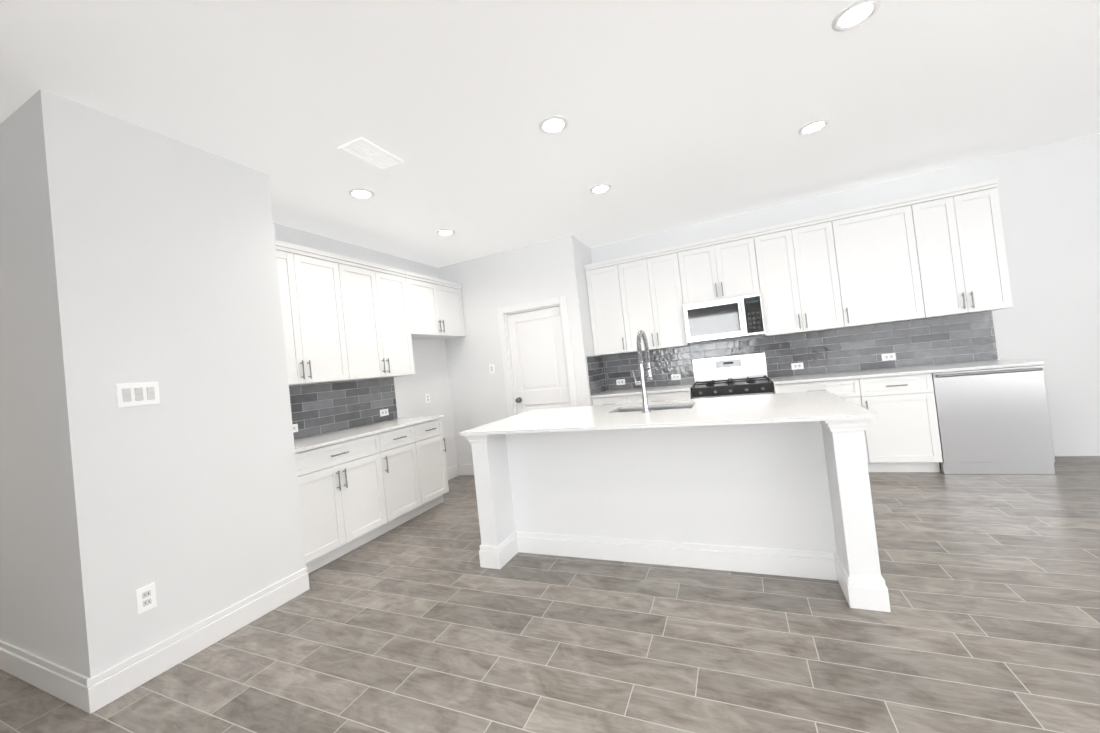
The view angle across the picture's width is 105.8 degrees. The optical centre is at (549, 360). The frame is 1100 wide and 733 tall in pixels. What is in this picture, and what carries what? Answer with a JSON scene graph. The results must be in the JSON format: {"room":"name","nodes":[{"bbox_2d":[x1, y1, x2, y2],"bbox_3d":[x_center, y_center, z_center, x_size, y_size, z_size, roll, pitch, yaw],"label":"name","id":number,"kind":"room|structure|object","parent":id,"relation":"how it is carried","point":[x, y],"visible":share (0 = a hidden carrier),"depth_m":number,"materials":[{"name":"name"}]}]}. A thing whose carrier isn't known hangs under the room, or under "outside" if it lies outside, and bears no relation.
{"room":"kitchen","nodes":[
{"label":"kitchen","id":0,"kind":"room"},
{"bbox_2d":[0,89,305,677],"bbox_3d":[-4.703,0.466,3.539,6.020,2.800,1.018,-7,-1,24],"label":"wall block","id":1,"kind":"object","parent":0,"point":[131,252],"visible":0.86,"depth_m":2.11,"materials":[{"name":"paint"}]},
{"bbox_2d":[0,640,103,713],"bbox_3d":[-4.669,1.787,2.996,5.836,0.145,0.016,-7,-1,24],"label":"baseboard","id":2,"kind":"structure","parent":1,"relation":"attached to","point":[94,693],"depth_m":1.97,"materials":[{"name":"white wood"}]},
{"bbox_2d":[116,382,159,407],"bbox_3d":[-2.062,0.171,2.088,0.012,0.115,0.162,-7,-1,24],"label":"light switch","id":3,"kind":"object","parent":1,"relation":"attached to","point":[136,394],"visible":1,"depth_m":2.08,"materials":[{"name":"white plastic"}]},
{"bbox_2d":[136,583,156,613],"bbox_3d":[-1.971,1.164,2.034,0.008,0.115,0.070,-7,-1,24],"label":"outlet","id":4,"kind":"object","parent":1,"relation":"attached to","point":[146,597],"visible":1,"depth_m":2.03,"materials":[{"name":"white plastic"}]},
{"bbox_2d":[100,567,309,705],"bbox_3d":[-1.813,1.464,2.311,0.020,0.145,1.004,-7,-1,24],"label":"baseboard","id":5,"kind":"structure","parent":1,"relation":"attached to","point":[122,678],"depth_m":2.18,"materials":[{"name":"white wood"}]},
{"bbox_2d":[273,222,457,468],"bbox_3d":[-1.975,0.188,4.443,0.200,2.800,2.837,-7,-1,24],"label":"wall","id":6,"kind":"structure","parent":0,"point":[430,376],"depth_m":5.07,"materials":[{"name":"paint"}]},
{"bbox_2d":[275,244,358,385],"bbox_3d":[-2.169,-0.339,3.461,0.339,1.091,0.904,-7,-1,24],"label":"upper cabinet","id":7,"kind":"object","parent":6,"relation":"attached to","point":[344,318],"depth_m":3.51,"materials":[{"name":"white wood"}]},
{"bbox_2d":[289,377,397,439],"bbox_3d":[-2.077,0.442,3.884,0.008,0.462,1.712,-7,-1,24],"label":"tile backsplash","id":8,"kind":"structure","parent":6,"relation":"attached to","point":[319,408],"depth_m":4.00,"materials":[{"name":"grey tile"}]},
{"bbox_2d":[293,424,297,432],"bbox_3d":[-2.201,0.585,3.543,0.008,0.070,0.115,-7,-1,24],"label":"electrical outlet","id":9,"kind":"object","parent":8,"relation":"attached to","point":[295,427],"visible":0.46,"depth_m":3.57,"materials":[{"name":"white plastic"}]},
{"bbox_2d":[380,409,388,416],"bbox_3d":[-1.787,0.566,4.490,0.008,0.070,0.115,-7,-1,24],"label":"electrical outlet","id":10,"kind":"object","parent":8,"relation":"attached to","point":[384,412],"visible":1,"depth_m":4.49,"materials":[{"name":"white plastic"}]},
{"bbox_2d":[347,260,418,380],"bbox_3d":[-1.843,-0.359,4.208,0.339,1.091,0.964,-7,-1,24],"label":"upper cabinet","id":11,"kind":"object","parent":6,"relation":"attached to","point":[382,302],"depth_m":4.15,"materials":[{"name":"white wood"}]},
{"bbox_2d":[425,393,429,402],"bbox_3d":[-1.514,0.474,5.154,0.008,0.115,0.070,-7,-1,24],"label":"outlet","id":12,"kind":"object","parent":6,"relation":"attached to","point":[427,396],"visible":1,"depth_m":5.15,"materials":[{"name":"white plastic"}]},
{"bbox_2d":[411,276,465,339],"bbox_3d":[-1.493,-0.602,5.066,0.339,0.650,1.022,-7,-1,24],"label":"upper cabinet","id":13,"kind":"object","parent":6,"relation":"attached to","point":[439,314],"depth_m":4.99,"materials":[{"name":"white wood"}]},
{"bbox_2d":[447,464,458,479],"bbox_3d":[-1.417,1.476,5.098,0.016,0.145,0.984,-7,-1,24],"label":"baseboard","id":14,"kind":"structure","parent":6,"relation":"attached to","point":[453,472],"depth_m":5.43,"materials":[{"name":"white wood"}]},
{"bbox_2d":[438,235,592,466],"bbox_3d":[-0.548,0.050,5.299,2.140,2.800,0.120,-7,-1,24],"label":"wall","id":15,"kind":"structure","parent":0,"point":[492,283],"depth_m":5.29,"materials":[{"name":"paint"}]},
{"bbox_2d":[459,464,473,474],"bbox_3d":[-0.335,1.360,5.168,1.924,0.145,0.016,-7,-1,24],"label":"baseboard","id":16,"kind":"structure","parent":15,"relation":"attached to","point":[466,469],"depth_m":5.50,"materials":[{"name":"white wood"}]},
{"bbox_2d":[489,364,494,372],"bbox_3d":[-0.744,0.112,5.314,0.070,0.115,0.012,-7,-1,24],"label":"switch plate","id":17,"kind":"object","parent":15,"relation":"attached to","point":[491,367],"visible":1,"depth_m":5.31,"materials":[{"name":"white plastic"}]},
{"bbox_2d":[497,295,577,416],"bbox_3d":[-0.104,0.342,5.096,0.940,2.115,0.130,-7,-1,24],"label":"door frame","id":18,"kind":"structure","parent":15,"relation":"attached to","point":[561,302],"depth_m":5.08,"materials":[{"name":"white wood"}]},
{"bbox_2d":[507,306,569,414],"bbox_3d":[-0.111,0.392,5.066,0.730,2.004,0.114,-7,-1,24],"label":"pantry door","id":19,"kind":"structure","parent":15,"relation":"in","point":[538,359],"depth_m":5.09,"materials":[{"name":"white wood"}]},
{"bbox_2d":[0,456,1099,732],"bbox_3d":[-0.970,1.471,0.544,16.600,0.120,11.600,-7,-1,24],"label":"floor","id":20,"kind":"structure","parent":0,"point":[424,622],"depth_m":1.91,"materials":[{"name":"grey tile"}]},
{"bbox_2d":[295,431,397,573],"bbox_3d":[-1.879,1.118,3.375,0.619,0.890,0.904,-7,-1,24],"label":"base cabinet","id":21,"kind":"object","parent":20,"relation":"on","point":[358,486],"depth_m":3.24,"materials":[{"name":"white wood"}]},
{"bbox_2d":[294,415,443,454],"bbox_3d":[-1.758,0.651,3.750,0.644,0.026,1.712,-7,-1,24],"label":"countertop","id":22,"kind":"structure","parent":21,"relation":"on","point":[308,444],"depth_m":3.62,"materials":[{"name":"white stone"}]},
{"bbox_2d":[386,423,429,525],"bbox_3d":[-1.635,1.102,3.933,0.619,0.890,0.553,-7,-1,24],"label":"base cabinet","id":23,"kind":"object","parent":20,"relation":"on","point":[407,465],"depth_m":3.90,"materials":[{"name":"white wood"}]},
{"bbox_2d":[422,419,448,508],"bbox_3d":[-1.475,1.092,4.298,0.619,0.890,0.481,-7,-1,24],"label":"base cabinet","id":24,"kind":"object","parent":20,"relation":"on","point":[433,442],"depth_m":4.25,"materials":[{"name":"white wood"}]},
{"bbox_2d":[591,384,692,405],"bbox_3d":[1.155,0.806,4.911,1.105,0.915,0.658,-7,-1,24],"label":"base cabinet","id":25,"kind":"object","parent":20,"relation":"on","point":[663,393],"visible":0.29,"depth_m":4.69,"materials":[{"name":"white"}]},
{"bbox_2d":[591,384,692,397],"bbox_3d":[1.110,0.363,4.927,1.105,0.025,0.644,-7,-1,24],"label":"countertop","id":26,"kind":"structure","parent":25,"relation":"on","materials":[{"name":"white stone"}]},
{"bbox_2d":[467,402,890,611],"bbox_3d":[0.730,0.820,2.899,2.266,0.900,1.172,-7,-1,24],"label":"kitchen island","id":27,"kind":"object","parent":20,"relation":"on","point":[774,484],"depth_m":2.50,"materials":[{"name":"paint"}]},
{"bbox_2d":[459,398,877,436],"bbox_3d":[0.558,0.371,2.628,2.310,0.020,0.604,-7,-1,24],"label":"island countertop","id":28,"kind":"structure","parent":27,"relation":"on","point":[831,409],"depth_m":2.44,"materials":[{"name":"white stone"}]},
{"bbox_2d":[613,405,692,412],"bbox_3d":[0.770,0.538,3.061,0.602,0.339,0.362,-7,-1,24],"label":"undermount sink","id":29,"kind":"object","parent":28,"relation":"in","point":[658,408],"depth_m":3.22,"materials":[{"name":"silver metal"}]},
{"bbox_2d":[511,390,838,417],"bbox_3d":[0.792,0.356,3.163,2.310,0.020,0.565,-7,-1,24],"label":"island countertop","id":30,"kind":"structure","parent":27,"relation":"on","point":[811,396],"depth_m":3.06,"materials":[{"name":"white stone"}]},
{"bbox_2d":[632,330,652,412],"bbox_3d":[0.661,0.070,2.955,0.091,0.566,0.321,-7,-1,24],"label":"faucet","id":31,"kind":"object","parent":30,"relation":"on","point":[642,334],"visible":1,"depth_m":2.83,"materials":[{"name":"silver metal"}]},
{"bbox_2d":[691,352,773,398],"bbox_3d":[1.988,0.562,4.507,0.766,1.205,0.683,-7,-1,24],"label":"range","id":32,"kind":"object","parent":20,"relation":"on","point":[734,375],"visible":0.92,"depth_m":4.63,"materials":[{"name":"white metal"}]},
{"bbox_2d":[770,380,852,402],"bbox_3d":[2.727,0.636,4.237,0.756,0.890,0.619,-7,-1,24],"label":"base cabinet","id":33,"kind":"object","parent":20,"relation":"on","point":[840,388],"depth_m":3.95,"materials":[{"name":"white"}]},
{"bbox_2d":[849,372,942,471],"bbox_3d":[3.230,0.577,4.015,0.587,0.890,0.619,-7,-1,24],"label":"base cabinet","id":34,"kind":"object","parent":20,"relation":"on","point":[901,433],"depth_m":3.73,"materials":[{"name":"white wood"}]},
{"bbox_2d":[769,360,1044,383],"bbox_3d":[3.205,0.119,4.004,1.926,0.026,0.644,-7,-1,24],"label":"countertop","id":35,"kind":"structure","parent":34,"relation":"on","point":[916,370],"depth_m":3.83,"materials":[{"name":"white stone"}]},
{"bbox_2d":[931,365,1054,474],"bbox_3d":[3.800,0.511,3.723,0.692,0.886,0.654,-7,-1,24],"label":"dishwasher","id":36,"kind":"object","parent":20,"relation":"on","point":[994,421],"visible":0.92,"depth_m":3.47,"materials":[{"name":"silver metal"}]},
{"bbox_2d":[0,0,1099,267],"bbox_3d":[-1.284,-1.431,0.601,16.600,0.120,11.600,-7,-1,24],"label":"ceiling","id":37,"kind":"structure","parent":0,"point":[676,114],"depth_m":2.38,"materials":[{"name":"paint"}]},
{"bbox_2d":[348,188,374,198],"bbox_3d":[-1.472,-1.294,3.251,0.192,0.008,0.192,-7,-1,24],"label":"recessed light","id":38,"kind":"object","parent":37,"relation":"in","point":[358,193],"visible":0.98,"depth_m":3.24,"materials":[{"name":"white plastic"}]},
{"bbox_2d":[338,137,403,170],"bbox_3d":[-1.160,-1.338,2.722,0.200,0.008,0.360,-7,-1,24],"label":"ceiling vent","id":39,"kind":"object","parent":37,"relation":"in","point":[368,152],"visible":1,"depth_m":2.70,"materials":[{"name":"white metal"}]},
{"bbox_2d":[436,229,454,235],"bbox_3d":[-1.075,-1.316,4.303,0.192,0.008,0.192,-7,-1,24],"label":"recessed light","id":40,"kind":"object","parent":37,"relation":"in","point":[445,232],"visible":0.98,"depth_m":4.29,"materials":[{"name":"white plastic"}]},
{"bbox_2d":[538,116,568,133],"bbox_3d":[0.022,-1.468,2.610,0.192,0.008,0.192,-7,-1,24],"label":"recessed light","id":41,"kind":"object","parent":37,"relation":"in","point":[553,125],"visible":1,"depth_m":2.60,"materials":[{"name":"white plastic"}]},
{"bbox_2d":[590,184,611,193],"bbox_3d":[0.443,-1.494,3.643,0.192,0.008,0.192,-7,-1,24],"label":"recessed light","id":42,"kind":"object","parent":37,"relation":"in","point":[600,188],"visible":1,"depth_m":3.63,"materials":[{"name":"white plastic"}]},
{"bbox_2d":[798,119,829,134],"bbox_3d":[1.888,-1.663,2.981,0.192,0.008,0.192,-7,-1,24],"label":"recessed light","id":43,"kind":"object","parent":37,"relation":"in","point":[813,126],"visible":1,"depth_m":2.97,"materials":[{"name":"white plastic"}]},
{"bbox_2d":[831,0,880,31],"bbox_3d":[1.451,-1.636,1.977,0.192,0.008,0.192,-7,-1,24],"label":"recessed light","id":44,"kind":"object","parent":37,"relation":"in","point":[855,14],"visible":1,"depth_m":1.97,"materials":[{"name":"white plastic"}]},
{"bbox_2d":[578,240,594,355],"bbox_3d":[0.495,-0.065,5.216,0.150,2.800,0.570,-7,-1,24],"label":"wall","id":45,"kind":"structure","parent":0,"point":[584,257],"depth_m":5.11,"materials":[{"name":"paint"}]},
{"bbox_2d":[586,356,605,395],"bbox_3d":[0.581,0.179,5.150,0.008,0.462,0.638,-7,-1,24],"label":"tile backsplash","id":46,"kind":"structure","parent":45,"relation":"attached to","point":[596,375],"depth_m":5.11,"materials":[{"name":"grey tile"}]},
{"bbox_2d":[590,134,1099,455],"bbox_3d":[4.580,-0.534,3.850,8.720,2.800,0.200,-7,-1,24],"label":"wall","id":47,"kind":"structure","parent":0,"point":[1049,198],"depth_m":3.77,"materials":[{"name":"paint"}]},
{"bbox_2d":[584,262,619,355],"bbox_3d":[0.773,-0.623,5.213,0.470,1.091,0.339,-7,-1,24],"label":"upper cabinet","id":48,"kind":"object","parent":47,"relation":"attached to","point":[601,296],"depth_m":5.09,"materials":[{"name":"white wood"}]},
{"bbox_2d":[612,246,691,352],"bbox_3d":[1.249,-0.679,5.003,0.815,1.091,0.339,-7,-1,24],"label":"upper cabinet","id":49,"kind":"object","parent":47,"relation":"attached to","point":[651,289],"depth_m":4.84,"materials":[{"name":"white wood"}]},
{"bbox_2d":[684,230,759,303],"bbox_3d":[1.897,-0.982,4.712,0.781,0.640,0.339,-7,-1,24],"label":"upper cabinet","id":50,"kind":"object","parent":47,"relation":"attached to","point":[724,268],"depth_m":4.53,"materials":[{"name":"white wood"}]},
{"bbox_2d":[683,293,764,342],"bbox_3d":[1.932,-0.446,4.648,0.778,0.425,0.456,-7,-1,24],"label":"over-the-range microwave","id":51,"kind":"object","parent":50,"relation":"attached to","point":[731,318],"visible":1,"depth_m":4.48,"materials":[{"name":"white metal"}]},
{"bbox_2d":[752,218,835,336],"bbox_3d":[2.596,-0.836,4.410,0.819,1.091,0.339,-7,-1,24],"label":"upper cabinet","id":52,"kind":"object","parent":47,"relation":"attached to","point":[796,287],"depth_m":4.26,"materials":[{"name":"white wood"}]},
{"bbox_2d":[603,311,997,390],"bbox_3d":[2.450,-0.032,4.680,3.809,0.462,0.008,-7,-1,24],"label":"tile backsplash","id":53,"kind":"structure","parent":47,"relation":"attached to","point":[967,337],"depth_m":4.40,"materials":[{"name":"grey tile"}]},
{"bbox_2d":[616,379,624,384],"bbox_3d":[0.909,0.283,5.353,0.115,0.070,0.008,-7,-1,24],"label":"outlet","id":54,"kind":"object","parent":53,"relation":"attached to","point":[620,382],"visible":1,"depth_m":5.35,"materials":[{"name":"white plastic"}]},
{"bbox_2d":[671,374,680,379],"bbox_3d":[1.537,0.207,5.077,0.115,0.070,0.008,-7,-1,24],"label":"outlet","id":55,"kind":"object","parent":53,"relation":"attached to","point":[675,376],"visible":1,"depth_m":5.07,"materials":[{"name":"white plastic"}]},
{"bbox_2d":[791,362,803,369],"bbox_3d":[2.711,0.067,4.560,0.115,0.070,0.008,-7,-1,24],"label":"outlet","id":56,"kind":"object","parent":53,"relation":"attached to","point":[794,366],"visible":1,"depth_m":4.56,"materials":[{"name":"white plastic"}]},
{"bbox_2d":[881,353,895,360],"bbox_3d":[3.446,-0.031,4.236,0.115,0.070,0.008,-7,-1,24],"label":"outlet","id":57,"kind":"object","parent":53,"relation":"attached to","point":[889,356],"visible":1,"depth_m":4.24,"materials":[{"name":"white plastic"}]},
{"bbox_2d":[824,202,915,327],"bbox_3d":[3.200,-0.907,4.144,0.747,1.091,0.339,-7,-1,24],"label":"upper cabinet","id":58,"kind":"object","parent":47,"relation":"attached to","point":[868,270],"depth_m":4.02,"materials":[{"name":"white wood"}]},
{"bbox_2d":[900,182,1012,318],"bbox_3d":[3.732,-0.969,3.910,0.659,1.091,0.339,-7,-1,24],"label":"upper cabinet","id":59,"kind":"object","parent":47,"relation":"attached to","point":[934,254],"depth_m":3.75,"materials":[{"name":"white wood"}]}
]}

